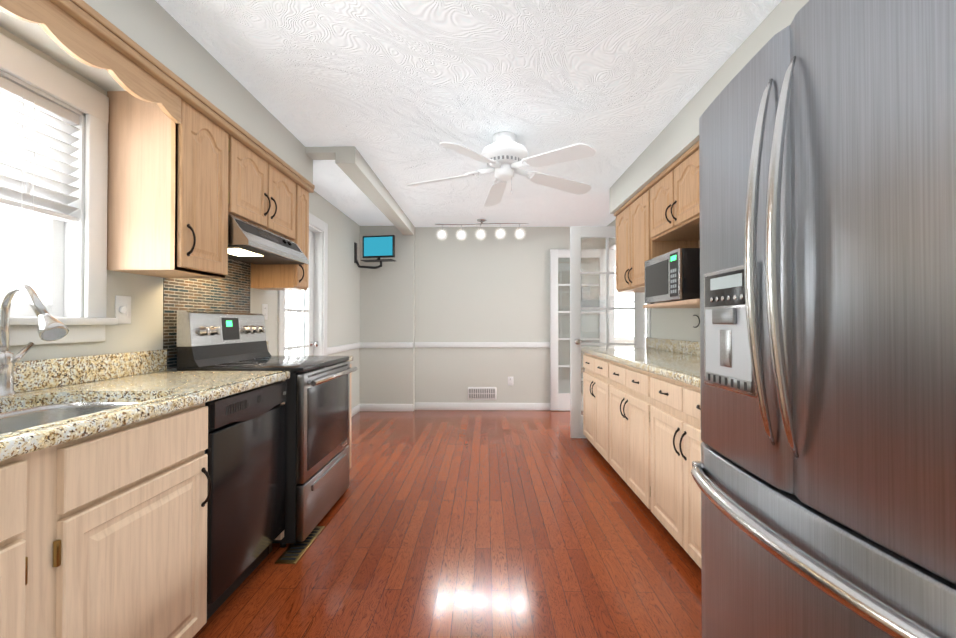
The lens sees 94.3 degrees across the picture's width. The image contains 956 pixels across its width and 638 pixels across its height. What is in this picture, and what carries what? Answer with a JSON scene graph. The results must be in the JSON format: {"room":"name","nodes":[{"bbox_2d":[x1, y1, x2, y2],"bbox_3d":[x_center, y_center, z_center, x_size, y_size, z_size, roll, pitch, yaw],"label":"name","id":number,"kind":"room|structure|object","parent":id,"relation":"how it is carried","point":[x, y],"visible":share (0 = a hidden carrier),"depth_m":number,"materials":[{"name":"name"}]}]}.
{"room":"kitchen","nodes":[
{"label":"kitchen","id":0,"kind":"room"},
{"bbox_2d":[0,27,359,408],"bbox_3d":[-1.655,-0.036,2.129,0.120,2.395,7.600,0,-1,1],"label":"wall","id":1,"kind":"structure","parent":0,"point":[143,331],"depth_m":3.16,"materials":[{"name":"white paint"}]},
{"bbox_2d":[0,33,117,345],"bbox_3d":[-1.649,-0.430,1.198,0.164,1.043,1.450,0,-1,1],"label":"kitchen window","id":2,"kind":"structure","parent":1,"relation":"in","point":[62,255],"depth_m":1.76,"materials":[{"name":"white wood"}]},
{"bbox_2d":[0,76,79,277],"bbox_3d":[-1.636,-0.486,1.193,0.057,0.676,1.190,0,-1,1],"label":"window blinds","id":3,"kind":"object","parent":2,"relation":"attached to","point":[37,139],"visible":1,"depth_m":1.63,"materials":[{"name":"white plastic"}]},
{"bbox_2d":[115,295,130,323],"bbox_3d":[-1.588,-0.037,1.993,0.018,0.125,0.085,0,-1,1],"label":"light switch","id":4,"kind":"object","parent":1,"relation":"attached to","point":[122,309],"visible":0.94,"depth_m":1.99,"materials":[{"name":"white plastic"}]},
{"bbox_2d":[14,260,268,392],"bbox_3d":[-1.595,-0.064,1.436,0.024,0.642,3.715,0,-1,1],"label":"backsplash","id":5,"kind":"structure","parent":1,"relation":"attached to","point":[230,292],"depth_m":2.23,"materials":[{"name":"stone"}]},
{"bbox_2d":[107,84,233,277],"bbox_3d":[-1.432,-0.589,2.086,0.319,0.769,0.371,0,-1,1],"label":"upper cabinet","id":6,"kind":"object","parent":1,"relation":"attached to","point":[177,194],"depth_m":1.91,"materials":[{"name":"brown wood"}]},
{"bbox_2d":[0,0,180,123],"bbox_3d":[-1.304,-0.901,0.741,0.020,0.112,2.320,0,-1,1],"label":"valance","id":7,"kind":"object","parent":6,"relation":"attached to","point":[70,35],"visible":1,"depth_m":1.47,"materials":[{"name":"brown wood"}]},
{"bbox_2d":[262,304,267,319],"bbox_3d":[-1.570,-0.047,3.268,0.008,0.115,0.075,0,-1,1],"label":"electrical outlet","id":8,"kind":"object","parent":1,"relation":"attached to","point":[265,310],"visible":0.81,"depth_m":3.27,"materials":[{"name":"white plastic"}]},
{"bbox_2d":[234,128,297,243],"bbox_3d":[-1.422,-0.748,2.673,0.319,0.440,0.800,0,-1,1],"label":"upper cabinet","id":9,"kind":"object","parent":1,"relation":"attached to","point":[265,190],"depth_m":2.61,"materials":[{"name":"brown wood"}]},
{"bbox_2d":[228,215,308,264],"bbox_3d":[-1.376,-0.447,2.668,0.411,0.160,0.780,0,-1,1],"label":"range hood","id":10,"kind":"object","parent":9,"relation":"attached to","point":[250,243],"visible":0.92,"depth_m":2.57,"materials":[{"name":"silver metal"}]},
{"bbox_2d":[251,176,313,289],"bbox_3d":[-1.412,-0.585,3.186,0.319,0.755,0.230,0,-1,1],"label":"upper cabinet","id":11,"kind":"object","parent":1,"relation":"attached to","point":[263,277],"depth_m":3.10,"materials":[{"name":"brown wood"}]},
{"bbox_2d":[285,230,318,354],"bbox_3d":[-1.623,0.159,4.002,0.105,2.028,0.822,0,-1,1],"label":"glazed door","id":12,"kind":"structure","parent":1,"relation":"in","point":[309,324],"depth_m":4.23,"materials":[{"name":"white glass"}]},
{"bbox_2d":[278,213,327,355],"bbox_3d":[-1.613,0.106,4.002,0.136,2.150,1.050,0,-1,1],"label":"door frame","id":13,"kind":"structure","parent":1,"relation":"attached to","point":[320,265],"depth_m":4.42,"materials":[{"name":"white wood"}]},
{"bbox_2d":[327,342,360,353],"bbox_3d":[-1.530,0.343,5.124,0.020,0.070,1.200,0,-1,1],"label":"trim","id":14,"kind":"structure","parent":1,"relation":"attached to","point":[336,349],"depth_m":5.00,"materials":[{"name":"white wood"}]},
{"bbox_2d":[351,404,360,416],"bbox_3d":[-1.533,1.145,5.115,0.014,0.095,1.200,0,-1,1],"label":"baseboard","id":15,"kind":"structure","parent":1,"relation":"attached to","point":[356,409],"depth_m":5.53,"materials":[{"name":"white wood"}]},
{"bbox_2d":[354,235,395,268],"bbox_3d":[-1.282,-0.810,5.481,0.527,0.406,0.160,0,-1,11],"label":"wall-mounted tv","id":16,"kind":"object","parent":1,"relation":"attached to","point":[379,247],"visible":0.98,"depth_m":5.45,"materials":[{"name":"black"}]},
{"bbox_2d":[193,410,701,637],"bbox_3d":[1.490,1.200,2.909,6.420,0.060,9.500,0,-1,1],"label":"floor","id":17,"kind":"structure","parent":0,"point":[489,523],"depth_m":2.21,"materials":[{"name":"brown wood"}]},
{"bbox_2d":[0,532,47,637],"bbox_3d":[-1.297,0.816,0.668,0.641,0.660,0.609,0,-1,1],"label":"base cabinet","id":18,"kind":"object","parent":17,"relation":"on","point":[23,555],"depth_m":0.95,"materials":[{"name":"brown wood"}]},
{"bbox_2d":[0,448,211,637],"bbox_3d":[-1.286,0.822,1.282,0.641,0.660,0.619,0,-1,1],"label":"base cabinet","id":19,"kind":"object","parent":17,"relation":"on","point":[103,534],"depth_m":1.19,"materials":[{"name":"brown wood"}]},
{"bbox_2d":[205,381,286,619],"bbox_3d":[-1.259,0.732,1.894,0.632,0.854,0.590,0,-1,1],"label":"dishwasher","id":20,"kind":"object","parent":17,"relation":"on","point":[245,451],"visible":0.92,"depth_m":1.80,"materials":[{"name":"black metal"}]},
{"bbox_2d":[177,311,356,547],"bbox_3d":[-1.169,0.567,2.618,0.704,1.200,0.766,0,-1,1],"label":"range","id":21,"kind":"object","parent":17,"relation":"on","point":[317,416],"visible":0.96,"depth_m":2.40,"materials":[{"name":"silver metal"}]},
{"bbox_2d":[268,380,284,553],"bbox_3d":[-1.269,0.734,2.208,0.601,0.857,0.036,0,-1,1],"label":"cabinet filler","id":22,"kind":"object","parent":17,"relation":"on","point":[280,536],"visible":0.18,"depth_m":2.19,"materials":[{"name":"brown wood"}]},
{"bbox_2d":[275,526,324,563],"bbox_3d":[-0.907,1.160,2.283,0.100,0.006,0.380,0,-1,1],"label":"floor vent","id":23,"kind":"object","parent":17,"relation":"in","point":[293,553],"visible":0.71,"depth_m":2.22,"materials":[{"name":"gold metal"}]},
{"bbox_2d":[348,384,350,468],"bbox_3d":[-1.252,0.842,3.141,0.641,0.660,0.275,0,-1,1],"label":"base cabinet","id":24,"kind":"object","parent":17,"relation":"on","point":[349,444],"depth_m":3.23,"materials":[{"name":"brown wood"}]},
{"bbox_2d":[0,355,352,460],"bbox_3d":[-1.278,0.277,1.426,0.651,0.040,3.715,0,-1,1],"label":"countertop","id":25,"kind":"structure","parent":24,"relation":"on","point":[155,394],"depth_m":1.55,"materials":[{"name":"stone"}]},
{"bbox_2d":[0,282,68,398],"bbox_3d":[-1.415,0.071,1.427,0.310,0.370,0.222,0,-1,1],"label":"faucet","id":26,"kind":"object","parent":25,"relation":"on","point":[51,327],"visible":1,"depth_m":1.42,"materials":[{"name":"silver metal"}]},
{"bbox_2d":[0,402,138,433],"bbox_3d":[-1.262,0.378,1.162,0.468,0.166,0.828,0,-1,1],"label":"sink","id":27,"kind":"object","parent":25,"relation":"in","point":[15,420],"visible":0.06,"depth_m":1.52,"materials":[{"name":"silver metal"}]},
{"bbox_2d":[583,353,606,460],"bbox_3d":[1.317,0.751,3.817,0.631,0.856,0.900,0,-1,1],"label":"base cabinet","id":28,"kind":"object","parent":17,"relation":"on","point":[595,374],"depth_m":3.78,"materials":[{"name":"brown wood"}]},
{"bbox_2d":[581,348,700,387],"bbox_3d":[1.293,0.292,2.882,0.644,0.040,2.820,0,-1,1],"label":"countertop","id":29,"kind":"structure","parent":28,"relation":"on","point":[682,367],"depth_m":2.84,"materials":[{"name":"stone"}]},
{"bbox_2d":[607,360,646,505],"bbox_3d":[1.301,0.742,2.947,0.631,0.856,0.840,0,-1,1],"label":"base cabinet","id":30,"kind":"object","parent":17,"relation":"on","point":[642,431],"depth_m":2.90,"materials":[{"name":"brown wood"}]},
{"bbox_2d":[647,372,702,567],"bbox_3d":[1.286,0.733,2.097,0.631,0.856,0.860,0,-1,1],"label":"base cabinet","id":31,"kind":"object","parent":17,"relation":"on","point":[674,441],"depth_m":2.19,"materials":[{"name":"brown wood"}]},
{"bbox_2d":[691,0,955,637],"bbox_3d":[1.086,0.247,0.970,0.972,1.805,0.948,0,-1,1],"label":"refrigerator","id":32,"kind":"object","parent":17,"relation":"on","point":[823,472],"visible":1,"depth_m":0.84,"materials":[{"name":"silver metal"}]},
{"bbox_2d":[155,0,780,226],"bbox_3d":[1.490,-1.265,2.935,6.420,0.080,9.500,0,-1,1],"label":"ceiling","id":33,"kind":"structure","parent":0,"point":[395,93],"depth_m":2.29,"materials":[{"name":"paint"}]},
{"bbox_2d":[0,0,334,183],"bbox_3d":[-1.339,-1.117,0.820,0.560,0.260,4.970,0,-1,1],"label":"soffit","id":34,"kind":"object","parent":33,"relation":"attached to","point":[158,32],"depth_m":1.89,"materials":[{"name":"white paint"}]},
{"bbox_2d":[335,146,413,234],"bbox_3d":[-0.923,-1.149,4.443,0.140,0.120,2.570,0,-1,1],"label":"ceiling beam","id":35,"kind":"structure","parent":33,"relation":"attached to","point":[353,166],"depth_m":3.73,"materials":[{"name":"white paint"}]},
{"bbox_2d":[435,219,528,236],"bbox_3d":[0.045,-1.094,5.408,1.141,0.210,0.124,0,-1,4],"label":"track light","id":36,"kind":"object","parent":33,"relation":"attached to","point":[480,233],"visible":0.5,"depth_m":5.39,"materials":[{"name":"silver metal"}]},
{"bbox_2d":[406,131,595,206],"bbox_3d":[0.157,-1.024,3.024,1.326,0.400,1.311,0,-1,1],"label":"ceiling fan","id":37,"kind":"object","parent":33,"relation":"hanging from","point":[504,155],"visible":1,"depth_m":2.91,"materials":[{"name":"white plastic"}]},
{"bbox_2d":[609,0,808,213],"bbox_3d":[1.381,-1.123,1.210,0.415,0.240,5.850,0,-1,1],"label":"soffit","id":38,"kind":"object","parent":33,"relation":"attached to","point":[677,137],"depth_m":2.51,"materials":[{"name":"white paint"}]},
{"bbox_2d":[359,226,605,410],"bbox_3d":[0.062,0.003,5.823,3.420,2.395,0.250,0,-1,1],"label":"wall","id":39,"kind":"structure","parent":0,"point":[430,284],"depth_m":5.79,"materials":[{"name":"white paint"}]},
{"bbox_2d":[361,342,413,347],"bbox_3d":[-1.164,0.349,5.722,0.670,0.070,0.050,0,-1,1],"label":"trim","id":40,"kind":"structure","parent":39,"relation":"attached to","point":[363,344],"depth_m":5.70,"materials":[{"name":"white wood"}]},
{"bbox_2d":[361,404,414,410],"bbox_3d":[-1.164,1.152,5.717,0.670,0.095,0.044,0,-1,1],"label":"baseboard","id":41,"kind":"structure","parent":39,"relation":"attached to","point":[364,407],"depth_m":5.69,"materials":[{"name":"white wood"}]},
{"bbox_2d":[415,342,549,347],"bbox_3d":[0.047,0.350,5.775,1.790,0.070,0.040,0,-1,1],"label":"trim","id":42,"kind":"structure","parent":39,"relation":"attached to","point":[417,344],"depth_m":5.78,"materials":[{"name":"white wood"}]},
{"bbox_2d":[415,403,549,409],"bbox_3d":[0.050,1.152,5.766,1.784,0.095,0.040,0,-1,1],"label":"baseboard","id":43,"kind":"structure","parent":39,"relation":"attached to","point":[448,406],"depth_m":5.77,"materials":[{"name":"white wood"}]},
{"bbox_2d":[468,387,496,399],"bbox_3d":[0.054,0.982,5.783,0.375,0.165,0.010,0,-1,1],"label":"air vent","id":44,"kind":"object","parent":39,"relation":"in","point":[482,393],"visible":1,"depth_m":5.78,"materials":[{"name":"white plastic"}]},
{"bbox_2d":[508,377,512,385],"bbox_3d":[0.424,0.822,5.778,0.075,0.115,0.008,0,-1,1],"label":"outlet","id":45,"kind":"object","parent":39,"relation":"attached to","point":[510,381],"visible":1,"depth_m":5.78,"materials":[{"name":"white plastic"}]},
{"bbox_2d":[550,249,605,410],"bbox_3d":[1.301,0.151,5.732,0.730,2.080,0.035,0,-1,1],"label":"french door","id":46,"kind":"structure","parent":39,"relation":"in","point":[559,401],"depth_m":5.72,"materials":[{"name":"white wood"}]},
{"bbox_2d":[615,249,645,347],"bbox_3d":[3.190,0.021,7.591,2.970,2.395,0.100,0,-1,1],"label":"wall","id":47,"kind":"structure","parent":0,"point":[623,346],"depth_m":7.54,"materials":[{"name":"white paint"}]},
{"bbox_2d":[615,263,645,339],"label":"sunroom window","id":48,"kind":"structure","parent":47,"relation":"in","point":[619,336],"depth_m":7.55,"materials":[{"name":"white glass"}]},
{"bbox_2d":[607,219,699,341],"bbox_3d":[1.655,-0.036,2.094,0.100,2.395,7.650,0,-1,1],"label":"wall","id":49,"kind":"structure","parent":0,"point":[674,323],"depth_m":3.67,"materials":[{"name":"white paint"}]},
{"bbox_2d":[570,226,645,437],"bbox_3d":[1.276,0.137,4.332,0.730,2.080,0.105,0,-1,1],"label":"french door","id":50,"kind":"structure","parent":49,"relation":"in","point":[577,233],"depth_m":4.36,"materials":[{"name":"white wood"}]},
{"bbox_2d":[605,238,650,347],"bbox_3d":[1.700,0.099,4.985,0.114,2.185,1.545,0,-1,1],"label":"door frame","id":51,"kind":"structure","parent":49,"relation":"attached to","point":[648,322],"depth_m":5.75,"materials":[{"name":"white wood"}]},
{"bbox_2d":[614,186,699,291],"bbox_3d":[1.447,-0.610,3.679,0.366,0.735,0.860,0,-1,1],"label":"upper cabinet","id":52,"kind":"object","parent":49,"relation":"attached to","point":[632,247],"depth_m":3.58,"materials":[{"name":"brown wood"}]},
{"bbox_2d":[645,248,699,303],"bbox_3d":[1.396,-0.258,2.931,0.388,0.314,0.580,0,-1,1],"label":"microwave","id":53,"kind":"object","parent":52,"relation":"in","point":[673,275],"visible":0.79,"depth_m":2.72,"materials":[{"name":"silver metal"}]},
{"bbox_2d":[646,141,699,240],"bbox_3d":[1.431,-0.779,2.830,0.366,0.415,0.839,0,-1,1],"label":"upper cabinet","id":54,"kind":"object","parent":49,"relation":"attached to","point":[658,215],"depth_m":2.85,"materials":[{"name":"brown wood"}]},
{"bbox_2d":[646,337,699,355],"bbox_3d":[1.605,0.221,2.877,0.020,0.102,2.820,0,-1,1],"label":"backsplash","id":55,"kind":"structure","parent":49,"relation":"attached to","point":[684,347],"depth_m":3.63,"materials":[{"name":"stone"}]},
{"label":"outside","id":56,"kind":"structure","parent":0,"visible":0},
{"bbox_2d":[285,290,303,354],"bbox_3d":[-1.958,0.056,4.009,0.005,2.450,1.850,0,-1,1],"label":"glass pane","id":57,"kind":"structure","parent":56,"point":[294,313],"depth_m":4.72,"materials":[{"name":"clear glass"}]}
]}

